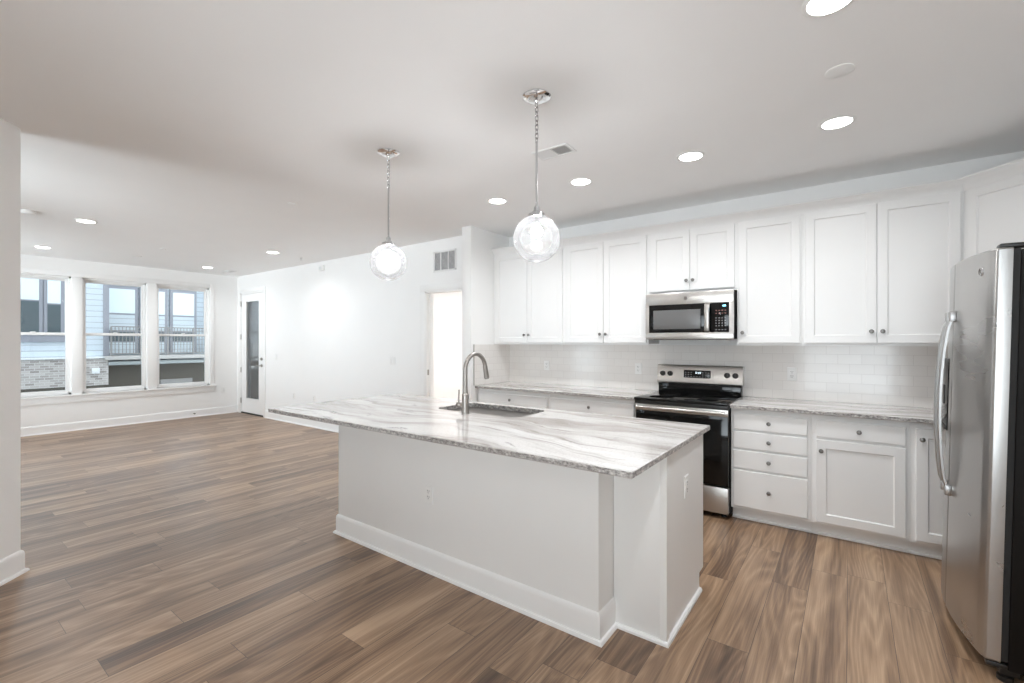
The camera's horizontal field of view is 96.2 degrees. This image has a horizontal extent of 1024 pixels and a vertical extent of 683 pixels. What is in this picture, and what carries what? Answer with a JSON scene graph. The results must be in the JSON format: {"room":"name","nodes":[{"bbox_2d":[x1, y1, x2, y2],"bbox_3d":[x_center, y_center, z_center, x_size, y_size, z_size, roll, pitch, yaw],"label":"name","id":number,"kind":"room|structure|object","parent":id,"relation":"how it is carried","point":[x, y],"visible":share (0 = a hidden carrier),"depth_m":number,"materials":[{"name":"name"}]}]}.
{"room":"kitchen","nodes":[
{"label":"kitchen","id":0,"kind":"room"},
{"bbox_2d":[0,118,20,559],"bbox_3d":[-2.716,0.053,0.626,0.120,2.700,4.370,0,0,-9],"label":"wall","id":1,"kind":"structure","parent":0,"point":[10,134],"depth_m":2.73,"materials":[{"name":"paint"}]},
{"bbox_2d":[0,550,29,585],"bbox_3d":[-2.704,1.334,0.642,0.148,0.138,4.398,0,0,-9],"label":"baseboard","id":2,"kind":"structure","parent":1,"relation":"attached to","point":[12,566],"depth_m":2.73,"materials":[{"name":"paint"}]},
{"bbox_2d":[21,254,236,426],"bbox_3d":[-7.127,0.053,7.084,0.225,2.700,5.580,0,0,36],"label":"wall","id":3,"kind":"structure","parent":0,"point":[225,287],"depth_m":8.02,"materials":[{"name":"paint"}]},
{"bbox_2d":[21,273,70,397],"bbox_3d":[-7.263,-0.100,6.958,0.115,1.855,0.843,0,0,36],"label":"window","id":4,"kind":"structure","parent":3,"relation":"attached to","point":[66,279],"depth_m":7.24,"materials":[{"name":"paint"}]},
{"bbox_2d":[82,278,145,392],"bbox_3d":[-6.691,-0.100,7.737,0.115,1.855,0.844,0,0,36],"label":"window","id":5,"kind":"structure","parent":3,"relation":"attached to","point":[84,280],"depth_m":7.73,"materials":[{"name":"paint"}]},
{"bbox_2d":[21,405,236,436],"bbox_3d":[-7.097,1.334,6.987,0.028,0.138,5.460,0,0,36],"label":"baseboard","id":6,"kind":"structure","parent":3,"relation":"attached to","point":[109,422],"depth_m":7.71,"materials":[{"name":"paint"}]},
{"bbox_2d":[157,284,208,387],"bbox_3d":[-6.114,-0.100,8.523,0.115,1.855,0.840,0,0,36],"label":"window","id":7,"kind":"structure","parent":3,"relation":"attached to","point":[205,335],"depth_m":8.66,"materials":[{"name":"paint"}]},
{"bbox_2d":[237,236,461,412],"bbox_3d":[-2.904,0.053,7.369,6.335,2.700,0.120,0,0,36],"label":"wall","id":8,"kind":"structure","parent":0,"point":[334,332],"depth_m":7.08,"materials":[{"name":"paint"}]},
{"bbox_2d":[238,286,265,416],"bbox_3d":[-4.980,0.188,8.859,1.095,2.430,0.176,0,0,36],"label":"door","id":9,"kind":"structure","parent":8,"relation":"in","point":[252,304],"depth_m":8.87,"materials":[{"name":"paint"}]},
{"bbox_2d":[264,410,338,432],"bbox_3d":[-2.883,1.334,7.262,4.165,0.138,0.028,0,0,36],"label":"baseboard","id":10,"kind":"structure","parent":8,"relation":"attached to","point":[300,421],"depth_m":7.71,"materials":[{"name":"paint"}]},
{"bbox_2d":[319,265,323,270],"bbox_3d":[-3.064,-1.187,7.383,0.120,0.090,0.046,0,0,36],"label":"fire alarm strobe","id":11,"kind":"object","parent":8,"relation":"attached to","point":[321,267],"visible":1,"depth_m":7.36,"materials":[{"name":"white plastic"}]},
{"bbox_2d":[390,357,394,364],"bbox_3d":[-1.659,0.263,6.373,0.116,0.114,0.010,0,0,36],"label":"light switch","id":12,"kind":"object","parent":8,"relation":"attached to","point":[392,359],"visible":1,"depth_m":6.36,"materials":[{"name":"white plastic"}]},
{"bbox_2d":[420,281,461,396],"bbox_3d":[-0.761,0.331,5.787,1.003,2.145,0.141,0,0,36],"label":"door frame","id":13,"kind":"structure","parent":8,"relation":"in","point":[427,292],"depth_m":6.00,"materials":[{"name":"paint"}]},
{"bbox_2d":[433,248,455,272],"bbox_3d":[-0.847,-1.020,5.777,0.395,0.265,0.010,0,0,36],"label":"air vent","id":14,"kind":"object","parent":8,"relation":"in","point":[444,260],"visible":1,"depth_m":5.78,"materials":[{"name":"white metal"}]},
{"bbox_2d":[434,291,461,399],"bbox_3d":[0.273,0.053,6.859,3.520,2.700,2.820,0,0,36],"label":"wall","id":15,"kind":"structure","parent":0,"point":[447,306],"depth_m":7.79,"materials":[{"name":"paint"}]},
{"bbox_2d":[462,226,508,401],"bbox_3d":[-0.263,0.053,5.499,0.135,2.700,0.838,0,0,36],"label":"wall","id":16,"kind":"structure","parent":0,"point":[477,243],"depth_m":5.20,"materials":[{"name":"paint"}]},
{"bbox_2d":[473,344,473,384],"bbox_3d":[-0.427,0.259,5.154,0.010,0.460,0.004,0,0,36],"label":"strip","id":17,"kind":"object","parent":16,"relation":"attached to","point":[473,344],"visible":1,"depth_m":5.15,"materials":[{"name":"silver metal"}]},
{"bbox_2d":[474,344,509,384],"bbox_3d":[-0.230,0.260,5.422,0.010,0.458,0.662,0,0,36],"label":"backsplash","id":18,"kind":"structure","parent":16,"relation":"attached to","point":[497,356],"depth_m":5.43,"materials":[{"name":"tile"}]},
{"bbox_2d":[0,0,1023,276],"bbox_3d":[-2.183,-1.357,4.333,11.450,0.120,10.000,0,0,36],"label":"ceiling","id":19,"kind":"structure","parent":0,"point":[189,129],"depth_m":2.60,"materials":[{"name":"paint"}]},
{"bbox_2d":[21,209,36,215],"bbox_3d":[-4.788,-1.278,4.546,0.124,0.038,0.124,0,0,36],"label":"smoke detector","id":20,"kind":"object","parent":19,"relation":"attached to","point":[23,211],"visible":0.89,"depth_m":4.52,"materials":[{"name":"white plastic"}]},
{"bbox_2d":[34,246,51,248],"bbox_3d":[-6.421,-1.294,6.292,0.188,0.007,0.188,0,0,36],"label":"recessed light","id":21,"kind":"object","parent":19,"relation":"in","point":[44,247],"visible":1,"depth_m":6.29,"materials":[{"name":"white plastic"}]},
{"bbox_2d":[74,219,97,223],"bbox_3d":[-4.567,-1.294,4.931,0.188,0.007,0.188,0,0,36],"label":"recessed light","id":22,"kind":"object","parent":19,"relation":"in","point":[78,220],"visible":1,"depth_m":4.93,"materials":[{"name":"white plastic"}]},
{"bbox_2d":[370,148,406,280],"bbox_3d":[-0.845,-0.858,3.146,0.248,0.876,0.248,0,0,36],"label":"pendant light","id":23,"kind":"object","parent":19,"relation":"hanging from","point":[388,245],"visible":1,"depth_m":3.16,"materials":[{"name":"white glass"}]},
{"bbox_2d":[487,197,507,203],"bbox_3d":[-0.135,-1.294,4.224,0.188,0.007,0.188,0,0,36],"label":"recessed light","id":24,"kind":"object","parent":19,"relation":"in","point":[496,200],"visible":1,"depth_m":4.20,"materials":[{"name":"white plastic"}]},
{"bbox_2d":[513,89,559,262],"bbox_3d":[0.130,-0.858,2.429,0.248,0.876,0.248,0,0,36],"label":"pendant light","id":25,"kind":"object","parent":19,"relation":"hanging from","point":[535,97],"visible":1,"depth_m":2.44,"materials":[{"name":"white glass"}]},
{"bbox_2d":[534,217,539,223],"bbox_3d":[0.130,-0.638,2.429,0.033,0.039,0.032,0,0,36],"label":"socket","id":26,"kind":"object","parent":25,"relation":"attached to","point":[536,219],"depth_m":2.41,"materials":[{"name":"white glass"}]},
{"bbox_2d":[531,143,576,160],"bbox_3d":[0.287,-1.293,3.136,0.270,0.008,0.155,0,0,36],"label":"ceiling vent","id":27,"kind":"object","parent":19,"relation":"in","point":[562,149],"visible":0.93,"depth_m":3.13,"materials":[{"name":"white metal"}]},
{"bbox_2d":[569,177,592,185],"bbox_3d":[0.556,-1.294,3.717,0.188,0.007,0.188,0,0,36],"label":"recessed light","id":28,"kind":"object","parent":19,"relation":"in","point":[580,181],"visible":1,"depth_m":3.70,"materials":[{"name":"white plastic"}]},
{"bbox_2d":[676,150,704,161],"bbox_3d":[1.247,-1.294,3.210,0.188,0.007,0.188,0,0,36],"label":"recessed light","id":29,"kind":"object","parent":19,"relation":"in","point":[688,156],"visible":1,"depth_m":3.20,"materials":[{"name":"white plastic"}]},
{"bbox_2d":[801,0,853,17],"bbox_3d":[1.207,-1.294,1.744,0.188,0.007,0.188,0,0,36],"label":"recessed light","id":30,"kind":"object","parent":19,"relation":"in","point":[809,8],"visible":1,"depth_m":1.77,"materials":[{"name":"white plastic"}]},
{"bbox_2d":[818,114,856,129],"bbox_3d":[1.920,-1.294,2.715,0.188,0.007,0.188,0,0,36],"label":"recessed light","id":31,"kind":"object","parent":19,"relation":"in","point":[840,121],"visible":1,"depth_m":2.71,"materials":[{"name":"white plastic"}]},
{"bbox_2d":[825,63,855,78],"bbox_3d":[1.569,-1.294,2.198,0.120,0.006,0.120,0,0,36],"label":"cover plate","id":32,"kind":"object","parent":19,"relation":"attached to","point":[841,70],"visible":1,"depth_m":2.19,"materials":[{"name":"white plastic"}]},
{"bbox_2d":[0,412,1023,682],"bbox_3d":[-2.183,1.463,4.333,11.450,0.120,10.000,0,0,36],"label":"floor","id":33,"kind":"structure","parent":0,"point":[202,549],"depth_m":2.55,"materials":[{"name":"brown wood"}]},
{"bbox_2d":[478,388,548,408],"bbox_3d":[0.160,0.961,5.142,0.939,0.884,0.648,0,0,36],"label":"base cabinet","id":34,"kind":"object","parent":33,"relation":"on","point":[517,398],"visible":0.21,"depth_m":4.88,"materials":[{"name":"wood"}]},
{"bbox_2d":[475,381,655,399],"bbox_3d":[0.529,0.504,4.872,1.863,0.030,0.649,0,0,36],"label":"countertop","id":35,"kind":"structure","parent":34,"relation":"on","point":[586,391],"depth_m":4.71,"materials":[{"name":"stone"}]},
{"bbox_2d":[333,425,702,647],"bbox_3d":[-0.087,0.961,3.028,2.390,0.884,0.894,0,0,36],"label":"kitchen island","id":36,"kind":"object","parent":33,"relation":"on","point":[587,556],"visible":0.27,"depth_m":2.39,"materials":[{"name":"paint"}]},
{"bbox_2d":[425,484,432,504],"bbox_3d":[-0.510,0.933,2.814,0.070,0.114,0.008,0,0,36],"label":"wall outlet","id":37,"kind":"object","parent":36,"relation":"attached to","point":[428,488],"visible":1,"depth_m":2.81,"materials":[{"name":"white plastic"}]},
{"bbox_2d":[426,488,429,499],"bbox_3d":[-0.512,0.933,2.812,0.034,0.068,0.003,0,0,36],"label":"socket","id":38,"kind":"object","parent":37,"relation":"attached to","point":[427,489],"depth_m":2.81,"materials":[{"name":"white plastic"}]},
{"bbox_2d":[268,394,709,478],"bbox_3d":[-0.316,0.504,3.041,2.790,0.030,1.197,0,0,36],"label":"island countertop","id":39,"kind":"structure","parent":36,"relation":"on","point":[620,446],"depth_m":2.53,"materials":[{"name":"stone"}]},
{"bbox_2d":[456,352,488,414],"bbox_3d":[-0.271,0.280,3.219,0.103,0.418,0.274,0,0,36],"label":"kitchen faucet","id":40,"kind":"object","parent":39,"relation":"on","point":[464,404],"visible":1,"depth_m":3.11,"materials":[{"name":"silver metal"}]},
{"bbox_2d":[461,391,469,414],"bbox_3d":[-0.316,0.411,3.117,0.056,0.156,0.056,0,0,36],"label":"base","id":41,"kind":"object","parent":40,"relation":"on","point":[465,396],"depth_m":3.10,"materials":[{"name":"silver metal"}]},
{"bbox_2d":[452,407,535,416],"bbox_3d":[-0.156,0.619,3.322,0.771,0.200,0.436,0,0,36],"label":"sink","id":42,"kind":"object","parent":39,"relation":"in","point":[479,410],"visible":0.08,"depth_m":3.38,"materials":[{"name":"silver metal"}]},
{"bbox_2d":[684,474,688,498],"bbox_3d":[0.905,0.748,2.381,0.008,0.114,0.070,0,0,36],"label":"wall outlet","id":43,"kind":"object","parent":36,"relation":"attached to","point":[686,477],"visible":1,"depth_m":2.37,"materials":[{"name":"white plastic"}]},
{"bbox_2d":[549,394,635,417],"bbox_3d":[0.908,0.961,4.593,0.916,0.884,0.648,0,0,36],"label":"base cabinet","id":44,"kind":"object","parent":33,"relation":"on","point":[606,406],"visible":0.27,"depth_m":4.33,"materials":[{"name":"wood"}]},
{"bbox_2d":[634,364,743,517],"bbox_3d":[1.565,0.812,4.058,0.761,1.182,0.726,0,0,36],"label":"electric range","id":45,"kind":"object","parent":33,"relation":"on","point":[695,394],"visible":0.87,"depth_m":3.83,"materials":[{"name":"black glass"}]},
{"bbox_2d":[634,391,742,409],"bbox_3d":[1.558,0.508,4.047,0.761,0.054,0.632,0,0,36],"label":"cooktop","id":46,"kind":"object","parent":45,"relation":"in","point":[689,400],"depth_m":3.91,"materials":[{"name":"black glass"}]},
{"bbox_2d":[704,408,732,514],"bbox_3d":[1.594,0.938,4.096,0.757,0.860,0.600,0,0,36],"label":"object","id":47,"kind":"object","parent":45,"relation":"in","point":[730,508],"depth_m":3.65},
{"bbox_2d":[731,408,811,532],"bbox_3d":[2.115,0.961,3.706,0.534,0.884,0.648,0,0,36],"label":"base cabinet","id":48,"kind":"object","parent":33,"relation":"on","point":[771,451],"visible":1,"depth_m":3.46,"materials":[{"name":"wood"}]},
{"bbox_2d":[812,414,909,552],"bbox_3d":[2.548,0.961,3.388,0.539,0.884,0.648,0,0,36],"label":"base cabinet","id":49,"kind":"object","parent":33,"relation":"on","point":[861,466],"visible":0.99,"depth_m":3.15,"materials":[{"name":"wood"}]},
{"bbox_2d":[909,422,945,559],"bbox_3d":[3.132,0.961,2.959,0.909,0.884,0.648,0,0,36],"label":"base cabinet","id":50,"kind":"object","parent":33,"relation":"on","point":[926,495],"visible":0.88,"depth_m":2.95,"materials":[{"name":"wood"}]},
{"bbox_2d":[730,396,933,423],"bbox_3d":[2.700,0.504,3.277,1.986,0.030,0.649,0,0,36],"label":"countertop","id":51,"kind":"structure","parent":50,"relation":"on","point":[854,410],"depth_m":3.37,"materials":[{"name":"stone"}]},
{"bbox_2d":[934,242,1023,682],"bbox_3d":[2.481,0.505,2.099,0.825,1.810,0.910,2,1,36],"label":"refrigerator","id":52,"kind":"object","parent":33,"relation":"on","point":[979,386],"visible":1,"depth_m":1.93,"materials":[{"name":"silver metal"}]},
{"bbox_2d":[509,151,1023,407],"bbox_3d":[1.869,0.053,4.378,4.630,2.700,0.120,0,0,36],"label":"wall","id":53,"kind":"structure","parent":0,"point":[963,168],"depth_m":3.95,"materials":[{"name":"paint"}]},
{"bbox_2d":[494,247,564,344],"bbox_3d":[0.248,-0.502,5.275,0.954,1.067,0.352,0,0,36],"label":"upper cabinet","id":54,"kind":"object","parent":53,"relation":"attached to","point":[529,296],"depth_m":5.13,"materials":[{"name":"wood"}]},
{"bbox_2d":[565,235,658,344],"bbox_3d":[1.000,-0.502,4.723,0.910,1.067,0.352,0,0,36],"label":"upper cabinet","id":55,"kind":"object","parent":53,"relation":"attached to","point":[607,282],"visible":1,"depth_m":4.58,"materials":[{"name":"wood"}]},
{"bbox_2d":[649,223,736,293],"bbox_3d":[1.676,-0.739,4.226,0.764,0.594,0.352,0,0,36],"label":"upper cabinet","id":56,"kind":"object","parent":53,"relation":"attached to","point":[705,258],"visible":0.98,"depth_m":4.09,"materials":[{"name":"wood"}]},
{"bbox_2d":[646,289,736,339],"bbox_3d":[1.650,-0.229,4.192,0.749,0.423,0.438,0,0,36],"label":"microwave","id":57,"kind":"object","parent":56,"relation":"attached to","point":[697,315],"visible":1,"depth_m":4.01,"materials":[{"name":"silver metal"}]},
{"bbox_2d":[510,344,947,407],"bbox_3d":[1.835,0.417,4.323,4.620,0.772,0.010,0,0,36],"label":"backsplash","id":58,"kind":"structure","parent":53,"relation":"attached to","point":[877,375],"depth_m":3.99,"materials":[{"name":"tile"}]},
{"bbox_2d":[544,360,548,369],"bbox_3d":[0.403,0.275,5.363,0.070,0.114,0.008,0,0,36],"label":"wall outlet","id":59,"kind":"object","parent":58,"relation":"attached to","point":[546,363],"visible":1,"depth_m":5.36,"materials":[{"name":"white plastic"}]},
{"bbox_2d":[635,363,641,373],"bbox_3d":[1.293,0.275,4.709,0.070,0.114,0.008,0,0,36],"label":"wall outlet","id":60,"kind":"object","parent":58,"relation":"attached to","point":[638,366],"visible":1,"depth_m":4.70,"materials":[{"name":"white plastic"}]},
{"bbox_2d":[787,367,796,380],"bbox_3d":[2.381,0.275,3.909,0.070,0.114,0.008,0,0,36],"label":"wall outlet","id":61,"kind":"object","parent":58,"relation":"attached to","point":[791,371],"visible":1,"depth_m":3.91,"materials":[{"name":"white plastic"}]},
{"bbox_2d":[790,370,793,377],"bbox_3d":[2.380,0.275,3.908,0.034,0.068,0.003,0,0,36],"label":"socket","id":62,"kind":"object","parent":61,"relation":"attached to","point":[791,371],"depth_m":3.91,"materials":[{"name":"white plastic"}]},
{"bbox_2d":[737,214,802,345],"bbox_3d":[2.174,-0.502,3.860,0.471,1.067,0.352,0,0,36],"label":"upper cabinet","id":63,"kind":"object","parent":53,"relation":"attached to","point":[769,250],"visible":0.98,"depth_m":3.75,"materials":[{"name":"wood"}]},
{"bbox_2d":[803,191,963,345],"bbox_3d":[2.733,-0.502,3.450,0.913,1.067,0.352,0,0,36],"label":"upper cabinet","id":64,"kind":"object","parent":53,"relation":"attached to","point":[876,274],"visible":0.99,"depth_m":3.32,"materials":[{"name":"wood"}]},
{"bbox_2d":[964,174,1023,258],"bbox_3d":[3.271,-0.502,2.894,0.612,1.067,0.610,0,0,36],"label":"upper cabinet","id":65,"kind":"object","parent":53,"relation":"attached to","point":[993,212],"visible":0.33,"depth_m":2.90,"materials":[{"name":"wood"}]},
{"bbox_2d":[491,158,1023,256],"bbox_3d":[1.066,-1.049,3.542,4.325,0.078,1.572,0,0,36],"label":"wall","id":66,"kind":"structure","parent":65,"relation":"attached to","point":[1016,167],"depth_m":3.58,"materials":[{"name":"white paint"}]},
{"label":"outside","id":67,"kind":"structure","parent":0,"visible":0},
{"bbox_3d":[-19.036,4.503,11.500,23.700,0.200,56.000,0,0,36],"label":"ground","id":68,"kind":"structure","parent":67,"visible":0},
{"bbox_2d":[21,278,203,392],"bbox_3d":[-16.364,-0.847,16.362,6.250,10.500,25.000,0,0,36],"label":"apartment building","id":69,"kind":"structure","parent":68,"relation":"on","point":[42,301],"depth_m":15.31,"materials":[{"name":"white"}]},
{"bbox_2d":[110,326,203,355],"bbox_3d":[-12.387,-0.027,16.549,0.050,1.000,3.194,0,0,36],"label":"balcony railing","id":70,"kind":"object","parent":69,"relation":"on","point":[133,327],"visible":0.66,"depth_m":16.45,"materials":[{"name":"metal"}]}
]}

